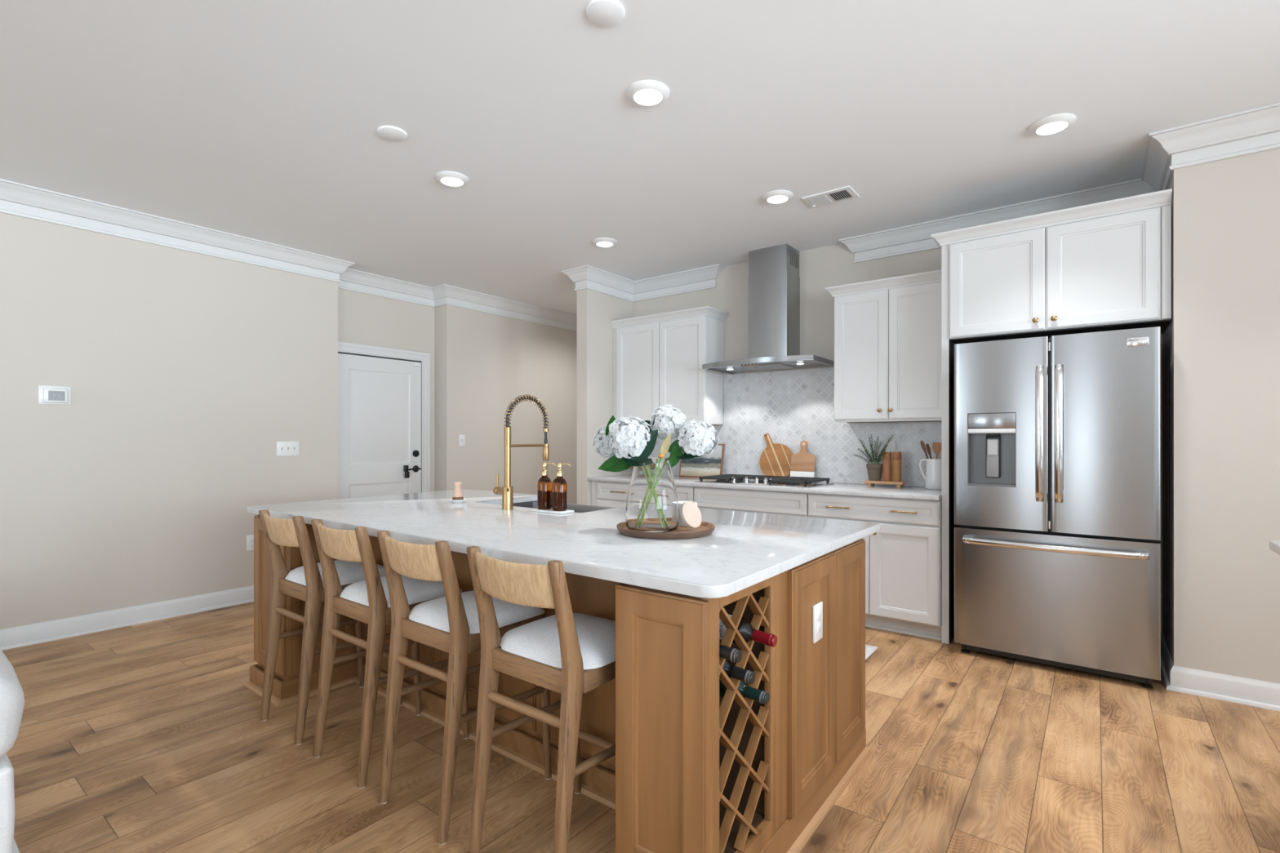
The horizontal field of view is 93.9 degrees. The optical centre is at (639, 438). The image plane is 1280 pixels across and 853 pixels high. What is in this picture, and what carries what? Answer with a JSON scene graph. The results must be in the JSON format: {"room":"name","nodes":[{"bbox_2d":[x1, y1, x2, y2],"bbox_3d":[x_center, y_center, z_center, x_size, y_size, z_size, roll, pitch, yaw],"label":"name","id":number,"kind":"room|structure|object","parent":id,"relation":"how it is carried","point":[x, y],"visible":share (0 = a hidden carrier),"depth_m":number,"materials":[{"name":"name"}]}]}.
{"room":"kitchen","nodes":[
{"label":"kitchen","id":0,"kind":"room"},
{"bbox_2d":[0,212,577,629],"bbox_3d":[-4.143,-0.132,3.406,0.480,2.743,13.800,0,0,37],"label":"wall","id":1,"kind":"structure","parent":0,"point":[185,371],"depth_m":4.22,"materials":[{"name":"beige paint"}]},
{"bbox_2d":[38,385,71,404],"bbox_3d":[-3.613,-0.269,3.693,0.027,0.114,0.146,0,0,37],"label":"thermostat","id":2,"kind":"object","parent":1,"relation":"attached to","point":[54,395],"visible":1,"depth_m":3.69,"materials":[{"name":"white plastic"}]},
{"bbox_2d":[0,585,253,650],"bbox_3d":[-5.383,1.181,1.533,0.232,0.117,9.117,0,0,37],"label":"baseboard","id":3,"kind":"structure","parent":1,"relation":"attached to","point":[43,632],"depth_m":3.93,"materials":[{"name":"white paint"}]},
{"bbox_2d":[246,534,253,551],"bbox_3d":[-2.962,0.793,4.562,0.009,0.118,0.075,0,0,37],"label":"wall outlet","id":4,"kind":"object","parent":1,"relation":"attached to","point":[250,539],"visible":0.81,"depth_m":4.55,"materials":[{"name":"white plastic"}]},
{"bbox_2d":[276,441,298,456],"bbox_3d":[-2.803,0.079,4.763,0.019,0.115,0.165,0,0,37],"label":"light switch","id":5,"kind":"object","parent":1,"relation":"attached to","point":[283,448],"visible":1,"depth_m":4.76,"materials":[{"name":"white plastic"}]},
{"bbox_2d":[0,178,577,331],"bbox_3d":[-3.995,-1.417,3.294,0.305,0.170,13.600,0,0,37],"label":"trim","id":6,"kind":"structure","parent":1,"relation":"attached to","point":[18,199],"depth_m":4.46,"materials":[{"name":"white paint"}]},
{"bbox_2d":[337,351,421,498],"bbox_3d":[-2.406,0.235,5.572,0.071,2.009,0.858,0,0,37],"label":"door","id":7,"kind":"structure","parent":1,"relation":"in","point":[380,397],"depth_m":5.56,"materials":[{"name":"white paint"}]},
{"bbox_2d":[337,341,430,492],"bbox_3d":[-2.427,0.192,5.588,0.022,2.097,1.034,0,0,37],"label":"trim","id":8,"kind":"structure","parent":1,"relation":"attached to","point":[344,347],"depth_m":5.94,"materials":[{"name":"white paint"}]},
{"bbox_2d":[458,435,464,446],"bbox_3d":[-1.805,0.018,6.065,0.019,0.116,0.072,0,0,37],"label":"light switch","id":9,"kind":"object","parent":1,"relation":"attached to","point":[461,437],"visible":1,"depth_m":6.06,"materials":[{"name":"white plastic"}]},
{"bbox_2d":[577,288,632,505],"bbox_3d":[-0.320,-0.132,5.598,0.122,2.743,0.660,0,0,37],"label":"wall","id":10,"kind":"structure","parent":0,"point":[595,309],"depth_m":5.37,"materials":[{"name":"beige paint"}]},
{"bbox_2d":[0,0,1279,315],"bbox_3d":[-0.540,-1.557,0.694,9.700,0.132,13.850,0,0,37],"label":"ceiling","id":11,"kind":"structure","parent":0,"point":[260,120],"depth_m":2.76,"materials":[{"name":"white paint"}]},
{"bbox_2d":[435,170,469,186],"bbox_3d":[-1.084,-1.491,3.446,0.188,0.024,0.188,0,0,37],"label":"recessed light","id":12,"kind":"object","parent":11,"relation":"in","point":[453,179],"visible":1,"depth_m":3.41,"materials":[{"name":"white plastic"}]},
{"bbox_2d":[592,237,617,247],"bbox_3d":[-0.269,-1.491,4.554,0.188,0.024,0.188,0,0,37],"label":"recessed light","id":13,"kind":"object","parent":11,"relation":"in","point":[600,242],"visible":1,"depth_m":4.51,"materials":[{"name":"white plastic"}]},
{"bbox_2d":[626,80,669,106],"bbox_3d":[0.035,-1.491,2.594,0.188,0.024,0.188,0,0,37],"label":"recessed light","id":14,"kind":"object","parent":11,"relation":"in","point":[643,92],"visible":1,"depth_m":2.56,"materials":[{"name":"white plastic"}]},
{"bbox_2d":[762,190,793,204],"bbox_3d":[0.852,-1.491,3.700,0.188,0.024,0.188,0,0,37],"label":"recessed light","id":15,"kind":"object","parent":11,"relation":"in","point":[775,197],"visible":1,"depth_m":3.66,"materials":[{"name":"white plastic"}]},
{"bbox_2d":[801,185,859,208],"bbox_3d":[1.185,-1.494,3.712,0.292,0.018,0.198,0,0,37],"label":"ceiling vent","id":16,"kind":"object","parent":11,"relation":"in","point":[844,193],"visible":1,"depth_m":3.71,"materials":[{"name":"white plastic"}]},
{"bbox_2d":[1028,113,1075,135],"bbox_3d":[1.966,-1.491,2.852,0.188,0.024,0.188,0,0,37],"label":"recessed light","id":17,"kind":"object","parent":11,"relation":"in","point":[1052,124],"visible":1,"depth_m":2.82,"materials":[{"name":"white plastic"}]},
{"bbox_2d":[1,601,1279,852],"bbox_3d":[-0.540,1.300,0.694,9.700,0.120,13.850,0,0,37],"label":"floor","id":18,"kind":"structure","parent":0,"point":[148,737],"depth_m":2.27,"materials":[{"name":"brown wood"}]},
{"bbox_2d":[0,648,24,852],"bbox_3d":[-2.513,0.866,1.065,1.060,0.749,1.916,0,0,37],"label":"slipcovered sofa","id":19,"kind":"object","parent":18,"relation":"on","point":[11,693],"visible":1,"depth_m":1.49,"materials":[{"name":"white fabric"}]},
{"bbox_2d":[0,648,24,757],"bbox_3d":[-2.422,0.700,1.159,1.022,0.263,1.650,0,0,37],"label":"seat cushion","id":20,"kind":"object","parent":19,"relation":"on","point":[11,693],"depth_m":1.50,"materials":[{"name":"white fabric"}]},
{"bbox_2d":[258,510,402,745],"bbox_3d":[-1.396,0.777,2.698,0.406,0.925,0.488,0,0,37],"label":"counter stool","id":21,"kind":"object","parent":18,"relation":"on","point":[305,583],"visible":0.72,"depth_m":2.56,"materials":[{"name":"brown wood"}]},
{"bbox_2d":[284,560,386,587],"bbox_3d":[-1.374,0.596,2.726,0.406,0.053,0.364,0,0,37],"label":"seat cushion","id":22,"kind":"object","parent":21,"relation":"on","point":[348,573],"depth_m":2.61,"materials":[{"name":"white fabric"}]},
{"bbox_2d":[311,519,468,788],"bbox_3d":[-0.999,0.777,2.396,0.406,0.925,0.488,0,0,37],"label":"counter stool","id":23,"kind":"object","parent":18,"relation":"on","point":[367,601],"visible":0.87,"depth_m":2.27,"materials":[{"name":"wood"}]},
{"bbox_2d":[339,574,462,607],"bbox_3d":[-0.978,0.596,2.424,0.406,0.053,0.364,0,0,37],"label":"seat cushion","id":24,"kind":"object","parent":23,"relation":"on","point":[417,592],"depth_m":2.32,"materials":[{"name":"white fabric"}]},
{"bbox_2d":[377,530,551,844],"bbox_3d":[-0.614,0.777,2.103,0.406,0.925,0.488,0,0,37],"label":"counter stool","id":25,"kind":"object","parent":18,"relation":"on","point":[449,624],"visible":0.7,"depth_m":1.98,"materials":[{"name":"wood"}]},
{"bbox_2d":[408,591,545,633],"bbox_3d":[-0.592,0.596,2.130,0.406,0.053,0.364,0,0,37],"label":"seat cushion","id":26,"kind":"object","parent":25,"relation":"on","point":[431,616],"depth_m":2.03,"materials":[{"name":"white fabric"}]},
{"bbox_2d":[466,546,615,852],"bbox_3d":[-0.224,0.777,1.806,0.406,0.925,0.488,0,0,37],"label":"counter stool","id":27,"kind":"object","parent":18,"relation":"on","point":[569,654],"visible":0.8,"depth_m":1.67,"materials":[{"name":"wood"}]},
{"bbox_2d":[500,613,615,669],"bbox_3d":[-0.203,0.596,1.833,0.406,0.053,0.364,0,0,37],"label":"seat cushion","id":28,"kind":"object","parent":27,"relation":"on","point":[535,644],"depth_m":1.72,"materials":[{"name":"white fabric"}]},
{"bbox_2d":[243,514,871,852],"bbox_3d":[-0.541,0.806,2.683,2.704,0.868,1.247,0,0,37],"label":"kitchen island","id":29,"kind":"object","parent":18,"relation":"on","point":[693,769],"visible":0.61,"depth_m":1.77,"materials":[{"name":"brown wood"}]},
{"bbox_2d":[247,488,879,598],"bbox_3d":[-0.506,0.355,2.709,2.713,0.030,1.317,0,0,37],"label":"island countertop","id":30,"kind":"structure","parent":29,"relation":"on","point":[744,550],"depth_m":2.11,"materials":[{"name":"white stone"}]},
{"bbox_2d":[448,498,466,502],"bbox_3d":[-0.970,0.331,3.183,0.092,0.018,0.092,0,0,37],"label":"dish","id":31,"kind":"object","parent":30,"relation":"on","point":[450,500],"visible":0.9,"depth_m":3.15,"materials":[{"name":"white ceramic"}]},
{"bbox_2d":[452,481,463,500],"bbox_3d":[-0.970,0.279,3.183,0.062,0.096,0.062,0,0,37],"label":"dish brush","id":32,"kind":"object","parent":31,"relation":"in","point":[458,495],"visible":0.96,"depth_m":3.17,"materials":[{"name":"brown wood"}]},
{"bbox_2d":[493,394,549,509],"bbox_3d":[-0.590,0.059,3.000,0.113,0.561,0.295,0,0,37],"label":"kitchen faucet","id":33,"kind":"object","parent":30,"relation":"on","point":[507,491],"visible":1,"depth_m":2.88,"materials":[{"name":"gold metal"}]},
{"bbox_2d":[531,508,573,514],"bbox_3d":[-0.405,0.334,2.771,0.193,0.011,0.090,0,0,37],"label":"soap tray","id":34,"kind":"object","parent":30,"relation":"on","point":[548,511],"visible":0.78,"depth_m":2.73,"materials":[{"name":"white ceramic"}]},
{"bbox_2d":[537,462,555,509],"bbox_3d":[-0.443,0.219,2.799,0.077,0.219,0.069,0,0,37],"label":"soap bottle","id":35,"kind":"object","parent":34,"relation":"on","point":[544,485],"visible":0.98,"depth_m":2.77,"materials":[{"name":"orange glass"}]},
{"bbox_2d":[551,462,570,511],"bbox_3d":[-0.366,0.219,2.740,0.077,0.219,0.069,0,0,37],"label":"soap bottle","id":36,"kind":"object","parent":34,"relation":"on","point":[559,486],"visible":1,"depth_m":2.72,"materials":[{"name":"orange glass"}]},
{"bbox_2d":[501,500,614,512],"bbox_3d":[-0.440,0.501,3.160,0.834,0.258,0.495,0,0,37],"label":"farmhouse sink","id":37,"kind":"object","parent":30,"relation":"in","point":[576,508],"visible":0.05,"depth_m":3.36,"materials":[{"name":"metal"}]},
{"bbox_2d":[616,520,715,538],"bbox_3d":[0.093,0.326,2.173,0.358,0.026,0.358,0,0,37],"label":"wood tray","id":38,"kind":"object","parent":30,"relation":"on","point":[705,528],"visible":0.63,"depth_m":2.04,"materials":[{"name":"brown wood"}]},
{"bbox_2d":[625,457,679,532],"bbox_3d":[0.044,0.199,2.166,0.193,0.258,0.193,0,0,37],"label":"glass vase","id":39,"kind":"object","parent":38,"relation":"on","point":[651,502],"visible":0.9,"depth_m":2.09,"materials":[{"name":"clear glass"}]},
{"bbox_2d":[592,415,631,471],"bbox_3d":[-0.046,0.116,2.207,0.301,0.407,0.152,0,0,37],"label":"hydrangea","id":40,"kind":"object","parent":39,"relation":"in","point":[601,442],"visible":0.44,"depth_m":2.20,"materials":[{"name":"white plant"}]},
{"bbox_2d":[608,415,657,466],"bbox_3d":[-0.014,0.118,2.116,0.205,0.402,0.162,0,0,11],"label":"hydrangea","id":41,"kind":"object","parent":39,"relation":"in","point":[629,439],"visible":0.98,"depth_m":2.08,"materials":[{"name":"white plant"}]},
{"bbox_2d":[642,404,686,458],"bbox_3d":[0.106,0.097,2.167,0.226,0.445,0.155,0,0,37],"label":"hydrangea","id":42,"kind":"object","parent":39,"relation":"in","point":[668,419],"visible":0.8,"depth_m":2.13,"materials":[{"name":"white plant"}]},
{"bbox_2d":[658,432,671,458],"bbox_3d":[0.051,0.148,2.118,0.121,0.341,0.027,0,0,25],"label":"bud","id":43,"kind":"object","parent":39,"relation":"in","point":[665,446],"visible":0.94,"depth_m":2.11,"materials":[{"name":"yellow plant"}]},
{"bbox_2d":[668,419,719,467],"bbox_3d":[0.146,0.125,2.143,0.277,0.390,0.155,0,0,37],"label":"hydrangea","id":44,"kind":"object","parent":39,"relation":"in","point":[696,438],"visible":0.98,"depth_m":2.07,"materials":[{"name":"white plant"}]},
{"bbox_2d":[678,501,697,526],"bbox_3d":[0.171,0.284,2.268,0.092,0.087,0.092,0,0,37],"label":"candle jar","id":45,"kind":"object","parent":38,"relation":"on","point":[681,523],"visible":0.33,"depth_m":2.23,"materials":[{"name":"glass"}]},
{"bbox_2d":[680,501,702,528],"bbox_3d":[0.183,0.274,2.162,0.054,0.096,0.100,0,0,37],"label":"round cover","id":46,"kind":"object","parent":38,"relation":"on","point":[691,515],"visible":1,"depth_m":2.15,"materials":[{"name":"beige wood"}]},
{"bbox_2d":[719,644,742,662],"bbox_3d":[0.128,0.518,1.544,0.290,0.086,0.074,0,0,37],"label":"wine bottle","id":47,"kind":"object","parent":29,"relation":"attached to","point":[734,655],"visible":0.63,"depth_m":1.46,"materials":[{"name":"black glass"}]},
{"bbox_2d":[719,659,755,684],"bbox_3d":[0.174,0.596,1.608,0.290,0.086,0.074,0,0,37],"label":"wine bottle","id":48,"kind":"object","parent":29,"relation":"attached to","point":[748,677],"visible":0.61,"depth_m":1.53,"materials":[{"name":"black glass"}]},
{"bbox_2d":[719,677,769,704],"bbox_3d":[0.223,0.675,1.669,0.290,0.086,0.074,0,0,37],"label":"wine bottle","id":49,"kind":"object","parent":29,"relation":"attached to","point":[762,697],"visible":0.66,"depth_m":1.60,"materials":[{"name":"green glass"}]},
{"bbox_2d":[719,613,777,647],"bbox_3d":[0.240,0.518,1.656,0.290,0.087,0.075,0,0,37],"label":"wine bottle","id":50,"kind":"object","parent":29,"relation":"attached to","point":[745,628],"visible":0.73,"depth_m":1.60,"materials":[{"name":"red glass"}]},
{"bbox_2d":[812,601,822,643],"bbox_3d":[0.583,0.600,1.955,0.010,0.120,0.074,0,0,37],"label":"island outlet","id":51,"kind":"object","parent":29,"relation":"attached to","point":[817,610],"visible":1,"depth_m":1.94,"materials":[{"name":"white plastic"}]},
{"bbox_2d":[817,623,821,633],"bbox_3d":[0.585,0.620,1.952,0.003,0.033,0.033,0,0,37],"label":"receptacle","id":52,"kind":"object","parent":51,"relation":"attached to","point":[819,625],"depth_m":1.95,"materials":[{"name":"white plastic"}]},
{"bbox_2d":[817,611,821,621],"bbox_3d":[0.585,0.580,1.952,0.003,0.033,0.033,0,0,37],"label":"receptacle","id":53,"kind":"object","parent":51,"relation":"attached to","point":[819,613],"depth_m":1.95,"materials":[{"name":"white plastic"}]},
{"bbox_2d":[591,480,694,507],"bbox_3d":[0.159,0.805,5.229,1.082,0.870,0.646,0,0,37],"label":"base cabinet","id":54,"kind":"object","parent":18,"relation":"on","point":[606,494],"visible":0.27,"depth_m":5.16,"materials":[{"name":"white paint"}]},
{"bbox_2d":[586,473,941,500],"bbox_3d":[0.857,0.355,4.696,2.840,0.030,0.650,0,0,37],"label":"countertop","id":55,"kind":"structure","parent":54,"relation":"on","point":[846,489],"depth_m":4.15,"materials":[{"name":"white stone"}]},
{"bbox_2d":[679,444,724,477],"bbox_3d":[0.543,0.193,5.293,0.430,0.299,0.070,0,0,37],"label":"framed picture","id":56,"kind":"object","parent":55,"relation":"on","point":[707,464],"visible":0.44,"depth_m":5.26,"materials":[{"name":"brown wood"}]},
{"bbox_2d":[693,474,834,488],"bbox_3d":[0.946,0.316,4.593,0.920,0.048,0.525,0,0,37],"label":"gas cooktop","id":57,"kind":"object","parent":55,"relation":"in","point":[737,479],"visible":1,"depth_m":4.51,"materials":[{"name":"metal"}]},
{"bbox_2d":[760,433,793,476],"bbox_3d":[1.117,0.145,4.867,0.300,0.386,0.055,0,0,37],"label":"round cutting board","id":58,"kind":"object","parent":55,"relation":"on","point":[775,459],"visible":0.79,"depth_m":4.87,"materials":[{"name":"brown wood"}]},
{"bbox_2d":[790,440,815,477],"bbox_3d":[1.285,0.177,4.711,0.196,0.328,0.059,0,0,37],"label":"paddle board","id":59,"kind":"object","parent":55,"relation":"on","point":[802,463],"visible":0.89,"depth_m":4.71,"materials":[{"name":"brown wood"}]},
{"bbox_2d":[863,480,906,488],"bbox_3d":[1.741,0.320,4.242,0.260,0.040,0.124,0,0,37],"label":"stand","id":60,"kind":"object","parent":55,"relation":"on","point":[899,484],"visible":1,"depth_m":4.20,"materials":[{"name":"brown wood"}]},
{"bbox_2d":[853,433,893,480],"bbox_3d":[1.682,0.131,4.288,0.284,0.337,0.130,0,0,37],"label":"rosemary","id":61,"kind":"object","parent":60,"relation":"on","point":[874,470],"visible":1,"depth_m":4.26,"materials":[{"name":"green plant"}]},
{"bbox_2d":[866,463,882,480],"bbox_3d":[1.683,0.240,4.287,0.113,0.120,0.113,0,0,37],"label":"pot","id":62,"kind":"object","parent":60,"relation":"on","point":[874,470],"depth_m":4.25,"materials":[{"name":"beige ceramic"}]},
{"bbox_2d":[882,449,891,481],"bbox_3d":[1.748,0.189,4.231,0.058,0.222,0.058,0,0,37],"label":"mill","id":63,"kind":"object","parent":60,"relation":"on","point":[886,458],"visible":0.99,"depth_m":4.21,"materials":[{"name":"brown wood"}]},
{"bbox_2d":[892,449,901,481],"bbox_3d":[1.804,0.189,4.194,0.058,0.222,0.058,0,0,37],"label":"mill","id":64,"kind":"object","parent":60,"relation":"on","point":[896,456],"visible":1,"depth_m":4.17,"materials":[{"name":"brown wood"}]},
{"bbox_2d":[919,458,941,489],"bbox_3d":[2.000,0.237,4.064,0.127,0.204,0.146,0,0,-23],"label":"pitcher","id":65,"kind":"object","parent":55,"relation":"on","point":[932,478],"visible":0.8,"depth_m":4.01,"materials":[{"name":"ceramic"}]},
{"bbox_2d":[920,440,928,458],"bbox_3d":[1.966,0.171,4.056,0.118,0.317,0.011,0,0,37],"label":"wooden spoon","id":66,"kind":"object","parent":65,"relation":"in","point":[922,445],"visible":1,"depth_m":4.08,"materials":[{"name":"brown wood"}]},
{"bbox_2d":[925,444,932,458],"bbox_3d":[2.001,0.181,4.085,0.084,0.296,0.011,0,0,37],"label":"wooden spatula","id":67,"kind":"object","parent":65,"relation":"in","point":[928,448],"visible":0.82,"depth_m":4.10,"materials":[{"name":"brown wood"}]},
{"bbox_2d":[932,442,941,458],"bbox_3d":[2.015,0.176,4.047,0.062,0.305,0.011,0,0,37],"label":"wooden turner","id":68,"kind":"object","parent":65,"relation":"in","point":[936,446],"visible":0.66,"depth_m":4.05,"materials":[{"name":"brown wood"}]},
{"bbox_2d":[693,486,808,516],"bbox_3d":[0.967,0.805,4.633,0.919,0.870,0.614,0,0,37],"label":"base cabinet","id":69,"kind":"object","parent":18,"relation":"on","point":[780,503],"visible":0.3,"depth_m":4.36,"materials":[{"name":"white paint"}]},
{"bbox_2d":[865,644,878,660],"bbox_3d":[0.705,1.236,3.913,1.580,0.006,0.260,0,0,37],"label":"kitchen rug","id":70,"kind":"object","parent":18,"relation":"on","point":[869,650],"visible":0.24,"depth_m":3.49,"materials":[{"name":"white fabric"}]},
{"bbox_2d":[808,493,941,640],"bbox_3d":[1.656,0.805,4.089,0.830,0.870,0.646,0,0,37],"label":"base cabinet","id":71,"kind":"object","parent":18,"relation":"on","point":[903,559],"visible":0.61,"depth_m":3.75,"materials":[{"name":"white paint"}]},
{"bbox_2d":[930,188,1172,644],"bbox_3d":[2.391,0.001,3.543,1.096,2.479,0.638,0,0,37],"label":"tall cabinet","id":72,"kind":"object","parent":18,"relation":"on","point":[1103,266],"visible":0.98,"depth_m":3.31,"materials":[{"name":"white paint"}]},
{"bbox_2d":[954,326,1160,688],"bbox_3d":[2.360,0.346,3.425,0.905,1.787,0.770,0,0,37],"label":"refrigerator","id":73,"kind":"object","parent":18,"relation":"on","point":[1057,438],"visible":1,"depth_m":3.13,"materials":[{"name":"grey metal"}]},
{"bbox_3d":[1.948,0.806,1.248,0.613,0.869,1.345,0,0,37],"label":"base cabinet","id":74,"kind":"object","parent":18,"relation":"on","visible":0},
{"bbox_2d":[1269,540,1279,555],"bbox_3d":[1.950,0.355,1.252,0.655,0.030,1.395,0,0,37],"label":"countertop","id":75,"kind":"structure","parent":74,"relation":"on","point":[1274,546],"depth_m":1.95,"materials":[{"name":"white stone"}]},
{"bbox_2d":[632,243,1162,632],"bbox_3d":[1.475,-0.132,4.740,4.017,2.743,0.150,0,0,37],"label":"wall","id":76,"kind":"structure","parent":0,"point":[833,265],"depth_m":4.72,"materials":[{"name":"beige paint"}]},
{"bbox_2d":[609,306,728,425],"bbox_3d":[0.245,-0.603,5.366,1.056,0.979,0.345,0,0,37],"label":"upper cabinet","id":77,"kind":"object","parent":76,"relation":"attached to","point":[659,359],"visible":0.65,"depth_m":5.20,"materials":[{"name":"white paint"}]},
{"bbox_2d":[702,243,834,374],"bbox_3d":[0.978,-1.021,4.651,0.914,0.963,0.594,0,0,37],"label":"range hood","id":78,"kind":"object","parent":76,"relation":"attached to","point":[774,279],"visible":1,"depth_m":4.67,"materials":[{"name":"metal"}]},
{"bbox_2d":[648,367,941,486],"bbox_3d":[1.056,-0.108,4.959,2.838,0.894,0.008,0,0,37],"label":"tile backsplash","id":79,"kind":"structure","parent":76,"relation":"attached to","point":[793,406],"depth_m":4.76,"materials":[{"name":"tile"}]},
{"bbox_2d":[884,441,895,457],"bbox_3d":[1.827,0.079,4.363,0.076,0.122,0.006,0,0,37],"label":"wall outlet","id":80,"kind":"object","parent":79,"relation":"attached to","point":[891,446],"visible":0.51,"depth_m":4.36,"materials":[{"name":"white plastic"}]},
{"bbox_2d":[825,269,941,422],"bbox_3d":[1.761,-0.606,4.210,0.806,0.972,0.346,0,0,37],"label":"upper cabinet","id":81,"kind":"object","parent":76,"relation":"attached to","point":[887,331],"visible":0.96,"depth_m":4.08,"materials":[{"name":"white paint"}]},
{"bbox_2d":[1162,147,1279,684],"bbox_3d":[4.348,-0.132,2.152,3.690,2.743,0.787,0,0,37],"label":"wall","id":82,"kind":"structure","parent":0,"point":[1221,337],"depth_m":2.85,"materials":[{"name":"beige paint"}]},
{"bbox_2d":[838,102,1279,262],"bbox_3d":[0.334,-1.417,-1.511,5.438,0.170,11.200,0,0,37],"label":"trim","id":83,"kind":"structure","parent":82,"relation":"attached to","point":[1256,130],"depth_m":3.25,"materials":[{"name":"white paint"}]},
{"bbox_2d":[1160,632,1279,711],"bbox_3d":[4.242,1.181,2.120,3.620,0.117,0.667,0,0,37],"label":"baseboard","id":84,"kind":"structure","parent":82,"relation":"attached to","point":[1237,690],"depth_m":2.85,"materials":[{"name":"white paint"}]},
{"bbox_3d":[0.655,-0.131,6.880,0.120,2.743,2.260,0,0,37],"label":"wall","id":85,"kind":"structure","parent":0,"visible":0},
{"bbox_2d":[561,263,724,302],"bbox_3d":[0.747,-1.417,6.239,1.238,0.170,3.168,0,0,37],"label":"trim","id":86,"kind":"structure","parent":85,"relation":"attached to","point":[586,277],"depth_m":5.44,"materials":[{"name":"white paint"}]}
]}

